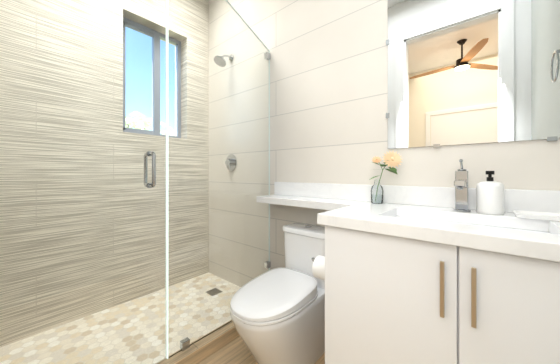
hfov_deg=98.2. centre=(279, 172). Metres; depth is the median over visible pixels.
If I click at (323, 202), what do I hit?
shelf
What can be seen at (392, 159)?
flower vase
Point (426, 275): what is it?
bathroom vanity
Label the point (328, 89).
wall
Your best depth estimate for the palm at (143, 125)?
12.62 m
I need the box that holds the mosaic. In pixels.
[0,272,240,363]
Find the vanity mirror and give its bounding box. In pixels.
[386,0,559,148]
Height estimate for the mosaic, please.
0.077 m
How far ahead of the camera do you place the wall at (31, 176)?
1.87 m
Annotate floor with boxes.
[199,336,324,363]
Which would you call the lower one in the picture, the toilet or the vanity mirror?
the toilet
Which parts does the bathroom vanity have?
door, door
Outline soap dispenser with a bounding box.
[476,171,503,214]
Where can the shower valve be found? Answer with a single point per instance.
(228, 162)
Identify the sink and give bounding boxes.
[412,215,543,230]
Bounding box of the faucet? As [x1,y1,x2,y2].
[452,159,471,210]
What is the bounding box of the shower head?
[214,54,233,66]
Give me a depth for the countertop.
0.90 m
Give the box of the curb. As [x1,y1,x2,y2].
[157,320,239,363]
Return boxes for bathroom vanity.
[312,203,559,363]
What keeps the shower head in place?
attached to the wall at (328, 89)
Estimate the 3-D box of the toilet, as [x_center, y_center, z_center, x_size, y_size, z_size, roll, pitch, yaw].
[0.029,0.775,1.500,0.388,0.804,0.741,0,0,40]
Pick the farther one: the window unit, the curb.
the window unit
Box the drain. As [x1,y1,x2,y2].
[206,288,221,295]
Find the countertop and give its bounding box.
[317,203,559,254]
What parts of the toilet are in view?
seat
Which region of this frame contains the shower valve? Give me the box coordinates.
[225,154,236,170]
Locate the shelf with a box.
[256,194,367,212]
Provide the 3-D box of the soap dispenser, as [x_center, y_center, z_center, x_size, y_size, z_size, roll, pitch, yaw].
[0.932,0.085,1.077,0.094,0.188,0.094,0,0,40]
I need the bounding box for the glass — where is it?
[0,0,270,363]
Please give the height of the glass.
2.820 m
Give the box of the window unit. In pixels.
[123,17,180,137]
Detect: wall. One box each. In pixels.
[0,0,208,346]
[209,0,559,286]
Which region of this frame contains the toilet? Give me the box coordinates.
[230,223,324,363]
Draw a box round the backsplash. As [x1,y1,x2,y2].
[274,183,559,212]
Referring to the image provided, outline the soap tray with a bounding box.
[514,210,559,220]
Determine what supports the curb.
on the floor
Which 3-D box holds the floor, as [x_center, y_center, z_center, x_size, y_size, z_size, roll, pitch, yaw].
[-0.339,1.227,1.261,3.026,0.100,1.889,0,0,40]
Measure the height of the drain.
0.004 m
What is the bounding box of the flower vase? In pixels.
[371,151,401,203]
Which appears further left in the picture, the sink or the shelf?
the shelf
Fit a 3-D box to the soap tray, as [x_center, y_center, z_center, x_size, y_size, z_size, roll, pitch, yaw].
[1.058,0.171,0.951,0.202,0.016,0.132,0,0,40]
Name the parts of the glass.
door, handle, fixed panel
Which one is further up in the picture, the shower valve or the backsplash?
the shower valve

